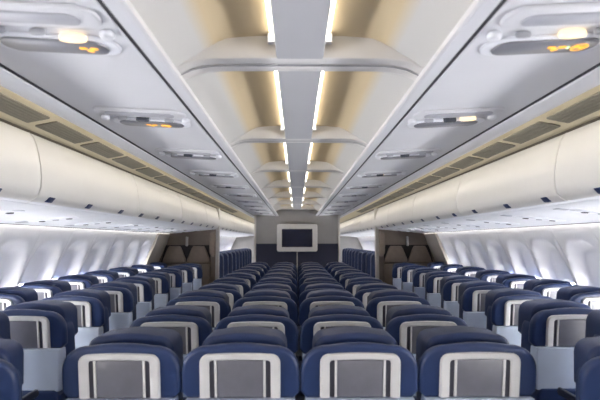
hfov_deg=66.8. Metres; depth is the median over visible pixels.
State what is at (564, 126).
trim
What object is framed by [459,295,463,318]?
cushion
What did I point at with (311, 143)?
tube light
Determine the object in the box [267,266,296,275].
seat
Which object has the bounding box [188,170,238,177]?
unit
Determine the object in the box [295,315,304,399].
floor
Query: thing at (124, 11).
trim
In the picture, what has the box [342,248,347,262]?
seat
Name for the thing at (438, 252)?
trim
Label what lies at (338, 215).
trim
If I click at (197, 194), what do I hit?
air vent
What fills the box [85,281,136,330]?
seat
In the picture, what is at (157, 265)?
seat
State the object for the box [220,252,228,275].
seat
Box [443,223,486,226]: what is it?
light
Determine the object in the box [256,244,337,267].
trim
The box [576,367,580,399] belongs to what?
cushion
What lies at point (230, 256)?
seat
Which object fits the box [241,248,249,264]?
seat
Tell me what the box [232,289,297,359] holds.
seat
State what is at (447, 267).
seat
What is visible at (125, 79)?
ceiling panel
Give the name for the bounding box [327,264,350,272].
seat
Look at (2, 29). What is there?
reading lamp
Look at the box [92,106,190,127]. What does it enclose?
unit
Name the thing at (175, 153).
unit
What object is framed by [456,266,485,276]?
seat
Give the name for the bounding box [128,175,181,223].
bin
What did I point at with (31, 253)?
wall
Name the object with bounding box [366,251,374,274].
seat
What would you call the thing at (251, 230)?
bin
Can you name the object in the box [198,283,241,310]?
seat
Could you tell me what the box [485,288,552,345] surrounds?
seat
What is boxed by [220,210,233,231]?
bin
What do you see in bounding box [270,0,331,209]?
ceiling
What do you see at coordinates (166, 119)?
reading lamp
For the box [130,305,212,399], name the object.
seat
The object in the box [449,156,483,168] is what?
air vent
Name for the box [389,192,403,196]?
air vent
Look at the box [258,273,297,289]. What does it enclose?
seat
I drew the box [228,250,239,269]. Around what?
seat
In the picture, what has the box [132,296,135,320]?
cushion
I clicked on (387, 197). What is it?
air vent
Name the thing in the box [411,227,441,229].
light
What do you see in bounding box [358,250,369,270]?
seat
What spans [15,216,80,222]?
light
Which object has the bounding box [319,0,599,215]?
ceiling panel
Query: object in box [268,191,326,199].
rib
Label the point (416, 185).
air vent
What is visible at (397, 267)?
seat
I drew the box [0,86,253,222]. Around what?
trim
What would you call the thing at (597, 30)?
reading lamp
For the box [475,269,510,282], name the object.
seat
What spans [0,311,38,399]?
seat
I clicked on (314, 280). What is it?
seat
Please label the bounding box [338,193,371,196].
unit
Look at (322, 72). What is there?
tube light
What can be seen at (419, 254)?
seat
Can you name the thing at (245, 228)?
bin
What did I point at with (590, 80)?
trim
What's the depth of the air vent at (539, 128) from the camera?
2.94 m
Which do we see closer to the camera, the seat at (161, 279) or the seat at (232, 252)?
the seat at (161, 279)
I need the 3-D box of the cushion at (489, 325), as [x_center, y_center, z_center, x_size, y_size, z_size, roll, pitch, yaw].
[1.845,1.143,3.889,0.457,0.597,0.277,0,-5,0]
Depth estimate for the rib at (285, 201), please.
10.46 m
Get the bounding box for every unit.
[0,0,121,54]
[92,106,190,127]
[155,148,221,159]
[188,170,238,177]
[209,183,248,188]
[223,193,256,196]
[233,199,261,202]
[241,204,265,207]
[247,208,269,210]
[252,212,271,213]
[322,212,342,213]
[325,208,347,210]
[328,204,353,207]
[333,199,361,202]
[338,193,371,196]
[346,183,386,188]
[357,170,407,177]
[375,148,441,159]
[407,107,504,127]
[479,2,599,55]
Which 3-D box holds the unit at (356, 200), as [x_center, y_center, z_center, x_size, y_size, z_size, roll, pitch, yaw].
[0.811,0.025,7.859,0.498,0.053,0.357,0,-5,0]
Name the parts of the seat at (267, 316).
screen frame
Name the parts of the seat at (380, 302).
screen panel, screen frame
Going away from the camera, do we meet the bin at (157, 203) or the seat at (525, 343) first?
the seat at (525, 343)
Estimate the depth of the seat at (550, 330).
2.96 m
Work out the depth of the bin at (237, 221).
12.15 m
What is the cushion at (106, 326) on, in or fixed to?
on the seat at (93, 306)
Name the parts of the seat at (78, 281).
screen panel, screen frame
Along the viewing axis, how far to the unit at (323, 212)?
10.90 m
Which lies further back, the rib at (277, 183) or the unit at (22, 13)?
the rib at (277, 183)
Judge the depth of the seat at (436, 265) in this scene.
8.53 m
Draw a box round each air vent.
[0,92,49,122]
[35,121,92,143]
[80,142,123,157]
[112,156,145,168]
[136,167,163,176]
[154,175,176,183]
[168,182,187,188]
[180,188,197,193]
[190,192,205,196]
[198,196,211,200]
[206,199,217,202]
[377,199,388,202]
[383,196,395,199]
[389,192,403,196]
[397,187,414,193]
[407,182,426,188]
[418,175,440,183]
[432,167,459,176]
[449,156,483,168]
[472,142,515,157]
[503,121,560,143]
[546,91,599,122]
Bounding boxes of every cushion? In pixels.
[17,369,21,399]
[103,307,108,333]
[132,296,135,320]
[151,288,153,309]
[178,357,182,399]
[441,288,443,308]
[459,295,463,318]
[486,306,492,330]
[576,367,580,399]
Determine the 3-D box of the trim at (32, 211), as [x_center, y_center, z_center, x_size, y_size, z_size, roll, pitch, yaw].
[-2.191,0.582,8.968,0.847,0.143,21.200,0,-5,0]
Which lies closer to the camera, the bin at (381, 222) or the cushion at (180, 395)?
the cushion at (180, 395)
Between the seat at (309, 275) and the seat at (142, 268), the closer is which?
the seat at (309, 275)
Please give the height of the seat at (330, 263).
1.162 m
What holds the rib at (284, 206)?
attached to the ceiling
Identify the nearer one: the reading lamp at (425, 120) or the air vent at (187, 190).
the reading lamp at (425, 120)
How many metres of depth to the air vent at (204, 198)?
7.43 m
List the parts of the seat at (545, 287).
screen frame, screen panel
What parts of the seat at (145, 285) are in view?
screen frame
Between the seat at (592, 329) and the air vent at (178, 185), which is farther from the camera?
the air vent at (178, 185)
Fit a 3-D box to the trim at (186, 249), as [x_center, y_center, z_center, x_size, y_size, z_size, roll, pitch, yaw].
[-2.299,1.081,9.172,0.990,0.340,0.022,0,-5,0]
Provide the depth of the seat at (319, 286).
4.57 m
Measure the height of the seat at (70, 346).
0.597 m
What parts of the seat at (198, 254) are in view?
backrest, folded seat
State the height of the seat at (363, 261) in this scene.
1.320 m
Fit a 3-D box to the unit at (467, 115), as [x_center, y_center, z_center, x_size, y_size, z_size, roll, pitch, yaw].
[0.852,-0.453,2.556,0.498,0.053,0.357,0,-5,0]
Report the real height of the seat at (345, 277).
1.162 m
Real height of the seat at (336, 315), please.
1.162 m
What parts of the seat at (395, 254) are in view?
folded seat, backrest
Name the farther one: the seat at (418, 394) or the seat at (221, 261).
the seat at (221, 261)
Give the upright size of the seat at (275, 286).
1.162 m
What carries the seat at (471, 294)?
on the floor
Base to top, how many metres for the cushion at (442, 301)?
0.597 m
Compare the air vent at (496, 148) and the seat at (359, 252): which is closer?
the air vent at (496, 148)
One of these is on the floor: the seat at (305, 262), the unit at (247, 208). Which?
the seat at (305, 262)
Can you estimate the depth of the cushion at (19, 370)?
2.07 m
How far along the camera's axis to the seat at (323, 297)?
3.66 m
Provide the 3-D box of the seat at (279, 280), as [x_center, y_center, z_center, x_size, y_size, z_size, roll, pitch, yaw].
[-0.296,1.519,5.494,0.539,1.162,0.620,0,-5,0]
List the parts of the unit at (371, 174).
sign panel, mask door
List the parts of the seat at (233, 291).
screen frame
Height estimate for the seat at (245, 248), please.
1.320 m
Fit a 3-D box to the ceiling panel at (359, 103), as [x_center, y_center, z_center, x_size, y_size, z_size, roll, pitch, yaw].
[0.299,-0.351,5.406,0.650,0.248,13.900,0,-5,0]
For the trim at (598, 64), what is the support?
attached to the wall at (248, 241)
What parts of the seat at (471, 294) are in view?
screen frame, screen panel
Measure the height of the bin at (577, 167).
0.433 m
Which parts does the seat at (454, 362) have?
screen panel, screen frame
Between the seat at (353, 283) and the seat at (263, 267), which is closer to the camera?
the seat at (353, 283)
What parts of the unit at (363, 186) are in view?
sign panel, mask door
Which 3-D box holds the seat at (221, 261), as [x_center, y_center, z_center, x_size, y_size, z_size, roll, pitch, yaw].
[-2.170,1.972,11.371,0.593,1.320,0.750,0,-5,0]
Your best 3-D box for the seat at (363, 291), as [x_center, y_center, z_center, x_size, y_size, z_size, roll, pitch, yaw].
[0.794,1.446,4.702,0.539,1.162,0.620,0,-5,0]
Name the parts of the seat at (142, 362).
screen panel, screen frame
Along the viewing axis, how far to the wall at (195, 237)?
9.20 m
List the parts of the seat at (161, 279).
screen frame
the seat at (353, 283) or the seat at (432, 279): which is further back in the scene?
the seat at (432, 279)
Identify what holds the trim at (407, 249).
attached to the wall at (392, 237)
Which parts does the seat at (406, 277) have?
screen frame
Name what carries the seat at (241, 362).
on the floor
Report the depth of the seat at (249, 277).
6.05 m
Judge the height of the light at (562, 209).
0.069 m
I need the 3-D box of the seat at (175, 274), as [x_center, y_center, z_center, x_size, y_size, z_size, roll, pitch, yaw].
[-2.048,1.648,7.035,0.550,1.185,0.633,0,-5,0]
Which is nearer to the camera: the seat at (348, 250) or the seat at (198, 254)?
the seat at (198, 254)
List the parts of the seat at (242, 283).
screen frame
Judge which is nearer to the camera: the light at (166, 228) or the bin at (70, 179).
the bin at (70, 179)
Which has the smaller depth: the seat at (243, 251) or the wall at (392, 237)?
the wall at (392, 237)
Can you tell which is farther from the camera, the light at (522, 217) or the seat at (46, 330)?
the light at (522, 217)
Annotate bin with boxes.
[0,121,40,201]
[20,133,138,216]
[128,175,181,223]
[173,193,206,226]
[200,203,222,228]
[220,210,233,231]
[229,215,241,232]
[239,218,248,233]
[247,221,253,233]
[340,221,348,233]
[345,218,354,233]
[352,215,364,232]
[360,210,373,230]
[371,203,392,228]
[387,193,421,226]
[412,174,468,222]
[457,133,576,216]
[555,120,599,201]
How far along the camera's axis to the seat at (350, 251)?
15.78 m
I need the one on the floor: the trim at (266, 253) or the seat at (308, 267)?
the seat at (308, 267)
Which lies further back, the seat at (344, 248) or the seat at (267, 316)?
the seat at (344, 248)
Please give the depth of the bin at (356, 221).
12.20 m
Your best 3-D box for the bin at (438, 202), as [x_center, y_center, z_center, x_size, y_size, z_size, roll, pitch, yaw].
[1.988,0.028,5.405,0.873,0.433,1.722,0,-5,0]
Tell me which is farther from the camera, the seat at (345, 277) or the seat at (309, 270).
the seat at (309, 270)
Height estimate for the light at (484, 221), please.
0.069 m
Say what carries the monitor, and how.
attached to the wall at (266, 226)
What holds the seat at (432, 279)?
on the floor
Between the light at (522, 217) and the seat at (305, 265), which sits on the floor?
the seat at (305, 265)
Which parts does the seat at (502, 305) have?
screen frame, screen panel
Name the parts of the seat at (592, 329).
armrest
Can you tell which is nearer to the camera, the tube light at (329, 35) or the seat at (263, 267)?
the tube light at (329, 35)
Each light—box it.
[0,210,24,214]
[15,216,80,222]
[65,221,117,225]
[102,224,143,227]
[125,226,162,229]
[147,228,176,230]
[265,0,274,43]
[275,71,283,130]
[284,143,287,164]
[308,143,311,164]
[313,71,323,130]
[325,0,335,44]
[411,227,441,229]
[423,225,461,228]
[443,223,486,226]
[468,220,518,224]
[500,215,565,221]
[553,208,599,214]
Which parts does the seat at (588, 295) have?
screen frame, screen panel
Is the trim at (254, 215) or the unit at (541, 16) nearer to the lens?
the unit at (541, 16)
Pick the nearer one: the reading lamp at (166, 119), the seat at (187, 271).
the reading lamp at (166, 119)
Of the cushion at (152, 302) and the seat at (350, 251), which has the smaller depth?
the cushion at (152, 302)
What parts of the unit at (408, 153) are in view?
sign panel, mask door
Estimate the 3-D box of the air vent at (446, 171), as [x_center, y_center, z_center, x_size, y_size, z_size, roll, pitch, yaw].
[1.492,-0.284,4.680,0.135,0.034,0.495,0,-5,0]
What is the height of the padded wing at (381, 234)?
0.520 m
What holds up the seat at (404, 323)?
on the floor
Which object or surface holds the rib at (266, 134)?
attached to the ceiling
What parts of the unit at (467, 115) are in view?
sign panel, mask door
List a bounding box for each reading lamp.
[0,26,5,33]
[29,28,45,35]
[59,33,86,42]
[118,116,126,119]
[164,118,173,121]
[424,119,433,122]
[460,117,475,120]
[515,31,530,38]
[558,29,586,38]
[594,27,599,34]
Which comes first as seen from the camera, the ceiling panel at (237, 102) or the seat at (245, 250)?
the ceiling panel at (237, 102)
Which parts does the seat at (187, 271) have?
screen frame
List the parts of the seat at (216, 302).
screen frame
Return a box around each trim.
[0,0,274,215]
[0,63,253,215]
[0,66,253,217]
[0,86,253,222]
[0,200,253,236]
[97,0,275,215]
[102,0,278,215]
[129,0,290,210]
[144,234,169,264]
[161,245,210,261]
[215,208,219,279]
[254,215,255,261]
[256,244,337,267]
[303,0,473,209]
[316,0,501,215]
[318,0,506,215]
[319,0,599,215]
[338,215,339,261]
[340,63,599,215]
[340,66,599,217]
[340,85,599,222]
[340,199,599,236]
[374,208,378,278]
[384,245,432,261]
[424,233,449,263]
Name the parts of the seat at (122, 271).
screen frame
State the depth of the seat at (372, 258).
11.11 m
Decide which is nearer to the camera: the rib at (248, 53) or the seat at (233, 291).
the rib at (248, 53)
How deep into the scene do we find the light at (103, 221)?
4.80 m
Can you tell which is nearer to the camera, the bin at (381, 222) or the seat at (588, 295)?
the seat at (588, 295)
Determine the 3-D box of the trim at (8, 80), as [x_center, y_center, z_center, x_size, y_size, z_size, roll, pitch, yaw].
[-1.330,0.100,9.018,0.114,0.057,21.200,0,-5,0]
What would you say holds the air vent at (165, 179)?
attached to the wall at (248, 241)
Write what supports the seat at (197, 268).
on the floor
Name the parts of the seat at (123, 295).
screen panel, screen frame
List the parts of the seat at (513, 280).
screen frame, screen panel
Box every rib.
[176,36,423,80]
[229,126,367,147]
[250,161,345,175]
[261,180,334,190]
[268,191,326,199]
[273,199,321,205]
[276,205,318,210]
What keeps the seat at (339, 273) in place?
on the floor
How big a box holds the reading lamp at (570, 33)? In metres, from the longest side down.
0.092 x 0.038 x 0.022 m
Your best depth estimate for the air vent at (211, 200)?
7.98 m
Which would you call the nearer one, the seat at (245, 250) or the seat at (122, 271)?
the seat at (122, 271)
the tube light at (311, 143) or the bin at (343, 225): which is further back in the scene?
the bin at (343, 225)
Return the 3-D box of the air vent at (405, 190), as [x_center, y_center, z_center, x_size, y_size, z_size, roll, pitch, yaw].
[1.480,-0.131,6.374,0.135,0.034,0.495,0,-5,0]
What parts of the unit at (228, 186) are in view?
sign panel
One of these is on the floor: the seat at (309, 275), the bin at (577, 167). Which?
the seat at (309, 275)
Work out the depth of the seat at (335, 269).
7.68 m
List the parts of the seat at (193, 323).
screen frame, screen panel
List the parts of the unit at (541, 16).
sign panel, mask door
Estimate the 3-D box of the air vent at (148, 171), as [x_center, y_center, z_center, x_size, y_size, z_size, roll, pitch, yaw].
[-1.532,-0.281,4.657,0.135,0.034,0.495,0,-5,0]
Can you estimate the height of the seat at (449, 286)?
1.185 m
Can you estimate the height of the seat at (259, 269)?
1.162 m
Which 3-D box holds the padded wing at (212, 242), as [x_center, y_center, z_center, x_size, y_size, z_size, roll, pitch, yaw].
[-1.761,0.887,9.144,0.115,0.520,0.100,0,-5,0]
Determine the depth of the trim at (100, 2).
1.81 m
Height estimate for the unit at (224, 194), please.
0.053 m
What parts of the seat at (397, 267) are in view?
screen frame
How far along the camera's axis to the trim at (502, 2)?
1.81 m
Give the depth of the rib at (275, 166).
5.46 m
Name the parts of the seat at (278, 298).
screen frame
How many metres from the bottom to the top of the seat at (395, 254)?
0.880 m
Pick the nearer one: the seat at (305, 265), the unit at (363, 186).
the unit at (363, 186)
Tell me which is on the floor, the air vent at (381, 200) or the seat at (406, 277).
the seat at (406, 277)
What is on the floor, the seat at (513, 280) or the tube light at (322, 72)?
the seat at (513, 280)
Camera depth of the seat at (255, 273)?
6.86 m
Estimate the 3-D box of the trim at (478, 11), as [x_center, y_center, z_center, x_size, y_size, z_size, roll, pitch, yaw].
[0.528,0.119,9.030,0.158,0.041,21.200,0,-5,0]
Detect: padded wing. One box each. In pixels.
[209,231,215,256]
[379,231,384,256]
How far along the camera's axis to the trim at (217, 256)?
9.16 m
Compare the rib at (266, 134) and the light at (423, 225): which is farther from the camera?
the light at (423, 225)
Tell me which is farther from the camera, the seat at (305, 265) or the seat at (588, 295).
the seat at (305, 265)
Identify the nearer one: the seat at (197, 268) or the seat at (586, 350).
the seat at (586, 350)
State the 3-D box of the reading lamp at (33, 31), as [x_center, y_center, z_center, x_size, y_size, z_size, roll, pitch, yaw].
[-0.851,-0.546,1.477,0.052,0.022,0.022,3,-5,0]
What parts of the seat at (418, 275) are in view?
screen frame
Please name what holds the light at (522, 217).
attached to the wall at (248, 241)
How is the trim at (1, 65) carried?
attached to the wall at (248, 241)
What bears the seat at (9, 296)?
on the floor
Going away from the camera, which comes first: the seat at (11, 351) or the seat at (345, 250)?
the seat at (11, 351)
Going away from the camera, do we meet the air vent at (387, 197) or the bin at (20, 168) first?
the bin at (20, 168)
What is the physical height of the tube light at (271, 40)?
0.040 m
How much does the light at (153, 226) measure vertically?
0.067 m
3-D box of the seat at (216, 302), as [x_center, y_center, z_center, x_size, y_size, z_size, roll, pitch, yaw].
[-0.826,1.364,3.891,0.539,1.183,0.620,0,-5,0]
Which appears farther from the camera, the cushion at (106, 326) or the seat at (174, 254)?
the seat at (174, 254)
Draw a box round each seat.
[0,287,37,310]
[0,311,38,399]
[0,339,23,399]
[1,300,77,399]
[15,280,70,299]
[42,289,110,348]
[54,274,98,289]
[62,326,182,399]
[64,322,74,398]
[84,270,118,282]
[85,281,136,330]
[109,267,138,277]
[111,276,154,318]
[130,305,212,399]
[131,264,154,272]
[136,271,169,308]
[148,262,166,269]
[154,268,181,299]
[162,246,185,266]
[166,289,230,330]
[167,265,192,292]
[180,263,202,289]
[182,326,299,399]
[186,246,210,285]
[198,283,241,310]
[208,277,250,296]
[214,305,298,394]
[219,253,223,277]
[220,251,232,273]
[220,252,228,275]
[222,273,256,289]
[226,250,235,270]
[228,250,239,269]
[230,269,260,282]
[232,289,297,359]
[233,249,244,266]
[235,250,242,267]
[239,266,264,277]
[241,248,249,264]
[241,249,247,265]
[244,264,267,273]
[245,248,251,262]
[248,283,297,306]
[250,262,269,269]
[252,277,297,325]
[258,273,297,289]
[263,269,297,283]
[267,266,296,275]
[269,264,296,272]
[272,262,296,269]
[297,262,322,274]
[298,264,325,272]
[298,266,328,276]
[298,269,331,281]
[298,272,336,327]
[298,277,342,325]
[298,283,346,352]
[299,289,364,360]
[299,304,383,399]
[300,326,417,399]
[325,262,344,269]
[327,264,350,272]
[330,266,356,277]
[334,269,362,282]
[339,272,373,289]
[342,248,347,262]
[344,248,353,263]
[345,277,386,295]
[346,249,351,264]
[349,249,356,265]
[351,249,361,266]
[354,250,363,269]
[354,283,396,309]
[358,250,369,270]
[361,251,373,272]
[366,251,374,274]
[366,289,429,329]
[370,253,374,277]
[384,246,407,284]
[385,304,467,399]
[392,263,414,289]
[401,265,425,291]
[408,246,431,266]
[412,267,441,298]
[416,326,536,399]
[416,356,421,399]
[425,271,457,306]
[427,262,444,268]
[440,264,464,272]
[440,275,482,316]
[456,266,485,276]
[458,281,509,328]
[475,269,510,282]
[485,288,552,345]
[496,273,539,288]
[518,299,595,399]
[521,320,531,351]
[523,279,577,298]
[556,285,599,309]
[557,309,599,399]
[574,336,599,399]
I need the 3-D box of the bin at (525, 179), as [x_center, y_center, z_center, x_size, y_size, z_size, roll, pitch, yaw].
[2.001,-0.127,3.682,0.873,0.433,1.722,0,-5,0]
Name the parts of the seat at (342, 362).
screen panel, screen frame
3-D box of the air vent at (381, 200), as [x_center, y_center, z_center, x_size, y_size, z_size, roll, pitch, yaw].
[1.467,0.022,8.068,0.135,0.034,0.495,0,-5,0]
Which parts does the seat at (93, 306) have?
screen panel, screen frame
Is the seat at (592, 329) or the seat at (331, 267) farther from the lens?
the seat at (331, 267)
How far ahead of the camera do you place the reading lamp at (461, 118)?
2.54 m
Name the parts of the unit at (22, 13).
mask door, sign panel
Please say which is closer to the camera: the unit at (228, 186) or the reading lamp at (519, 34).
the reading lamp at (519, 34)
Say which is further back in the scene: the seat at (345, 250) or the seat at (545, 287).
the seat at (345, 250)
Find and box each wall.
[0,224,235,287]
[159,229,215,282]
[231,236,362,262]
[256,209,337,243]
[357,223,599,286]
[379,229,434,281]
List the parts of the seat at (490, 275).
screen frame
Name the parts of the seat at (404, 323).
screen panel, screen frame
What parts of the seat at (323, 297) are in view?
armrest, screen frame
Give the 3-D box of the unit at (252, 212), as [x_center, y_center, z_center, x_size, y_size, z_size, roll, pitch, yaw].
[-0.924,0.313,11.028,0.498,0.053,0.357,0,-5,0]
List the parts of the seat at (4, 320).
armrest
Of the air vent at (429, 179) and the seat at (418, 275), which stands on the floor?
the seat at (418, 275)
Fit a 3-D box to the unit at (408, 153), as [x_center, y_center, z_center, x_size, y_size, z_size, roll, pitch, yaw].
[0.844,-0.357,3.617,0.498,0.053,0.357,0,-5,0]
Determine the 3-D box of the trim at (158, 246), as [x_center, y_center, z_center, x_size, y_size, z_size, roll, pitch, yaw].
[-2.797,1.526,8.752,0.362,1.740,0.749,0,-5,0]
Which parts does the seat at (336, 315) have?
screen frame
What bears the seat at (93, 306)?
on the floor
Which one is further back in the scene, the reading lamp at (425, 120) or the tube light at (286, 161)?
the tube light at (286, 161)
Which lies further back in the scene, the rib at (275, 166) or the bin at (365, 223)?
the bin at (365, 223)
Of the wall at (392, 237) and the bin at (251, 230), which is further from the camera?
the bin at (251, 230)
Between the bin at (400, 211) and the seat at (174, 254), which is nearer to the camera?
the bin at (400, 211)
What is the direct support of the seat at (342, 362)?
on the floor
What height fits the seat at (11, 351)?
1.162 m
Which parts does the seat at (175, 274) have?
screen frame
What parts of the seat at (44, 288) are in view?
screen panel, screen frame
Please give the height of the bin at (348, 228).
0.433 m
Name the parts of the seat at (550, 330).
screen frame, screen panel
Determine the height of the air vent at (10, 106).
0.034 m
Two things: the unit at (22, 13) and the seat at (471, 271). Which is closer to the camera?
the unit at (22, 13)
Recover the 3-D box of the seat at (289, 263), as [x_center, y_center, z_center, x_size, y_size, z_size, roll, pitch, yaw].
[-0.326,1.879,9.494,0.539,1.162,0.620,0,-5,0]
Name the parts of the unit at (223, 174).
mask door, sign panel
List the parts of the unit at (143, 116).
mask door, sign panel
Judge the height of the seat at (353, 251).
1.320 m
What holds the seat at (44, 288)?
on the floor
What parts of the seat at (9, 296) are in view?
screen frame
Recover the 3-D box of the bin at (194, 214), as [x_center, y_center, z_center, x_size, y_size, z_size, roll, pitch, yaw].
[-2.052,0.186,7.097,0.873,0.433,1.722,0,-5,0]
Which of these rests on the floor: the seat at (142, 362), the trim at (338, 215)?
the seat at (142, 362)
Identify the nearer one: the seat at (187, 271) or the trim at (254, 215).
the seat at (187, 271)
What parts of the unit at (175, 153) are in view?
mask door, sign panel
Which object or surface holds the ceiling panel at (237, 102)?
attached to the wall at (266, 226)
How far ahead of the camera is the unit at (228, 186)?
5.61 m
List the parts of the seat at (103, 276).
screen frame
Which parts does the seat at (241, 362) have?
screen frame, screen panel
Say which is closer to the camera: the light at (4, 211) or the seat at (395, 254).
the light at (4, 211)
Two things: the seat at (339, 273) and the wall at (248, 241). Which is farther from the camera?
the wall at (248, 241)
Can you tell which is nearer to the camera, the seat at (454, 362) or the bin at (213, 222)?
the seat at (454, 362)
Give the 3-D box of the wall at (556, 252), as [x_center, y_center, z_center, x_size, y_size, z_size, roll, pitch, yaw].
[2.776,1.514,8.781,0.453,1.753,22.400,0,-5,0]
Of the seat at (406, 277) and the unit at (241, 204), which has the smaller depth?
the seat at (406, 277)
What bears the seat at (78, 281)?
on the floor
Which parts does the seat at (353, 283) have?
screen frame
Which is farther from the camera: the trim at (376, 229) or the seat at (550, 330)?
the trim at (376, 229)
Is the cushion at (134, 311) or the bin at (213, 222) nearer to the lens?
the cushion at (134, 311)
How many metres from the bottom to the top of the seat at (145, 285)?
1.185 m
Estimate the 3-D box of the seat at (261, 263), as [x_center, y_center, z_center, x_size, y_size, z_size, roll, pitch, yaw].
[-0.868,1.879,9.490,0.539,1.162,0.620,0,-5,0]
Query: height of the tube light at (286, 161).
0.040 m
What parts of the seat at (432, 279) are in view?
screen frame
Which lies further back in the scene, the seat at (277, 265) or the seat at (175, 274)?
the seat at (277, 265)
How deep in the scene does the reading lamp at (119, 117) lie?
2.53 m
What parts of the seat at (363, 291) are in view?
screen frame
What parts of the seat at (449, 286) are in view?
screen frame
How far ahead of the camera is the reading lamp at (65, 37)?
1.50 m
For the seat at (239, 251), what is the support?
on the floor
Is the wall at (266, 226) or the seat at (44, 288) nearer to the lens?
the seat at (44, 288)
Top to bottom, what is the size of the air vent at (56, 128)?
0.034 m
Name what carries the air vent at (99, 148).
attached to the wall at (248, 241)
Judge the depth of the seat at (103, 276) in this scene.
6.09 m
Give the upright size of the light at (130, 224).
0.067 m
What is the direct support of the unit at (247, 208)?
attached to the wall at (266, 226)
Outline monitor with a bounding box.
[277,224,316,251]
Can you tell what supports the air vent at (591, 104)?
attached to the wall at (248, 241)
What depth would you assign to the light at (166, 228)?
7.32 m
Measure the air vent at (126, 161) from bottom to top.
0.034 m
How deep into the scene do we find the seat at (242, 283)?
5.25 m
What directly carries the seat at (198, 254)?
attached to the wall at (195, 237)
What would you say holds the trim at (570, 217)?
attached to the wall at (248, 241)
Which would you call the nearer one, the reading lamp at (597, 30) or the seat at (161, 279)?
the reading lamp at (597, 30)
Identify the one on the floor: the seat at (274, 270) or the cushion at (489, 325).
the seat at (274, 270)
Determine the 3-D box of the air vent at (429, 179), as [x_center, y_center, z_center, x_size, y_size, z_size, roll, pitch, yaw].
[1.488,-0.233,5.245,0.135,0.034,0.495,0,-5,0]
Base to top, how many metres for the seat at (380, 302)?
1.183 m
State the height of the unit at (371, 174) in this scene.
0.053 m
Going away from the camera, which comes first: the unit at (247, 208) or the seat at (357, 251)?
the unit at (247, 208)
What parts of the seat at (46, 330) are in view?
screen panel, screen frame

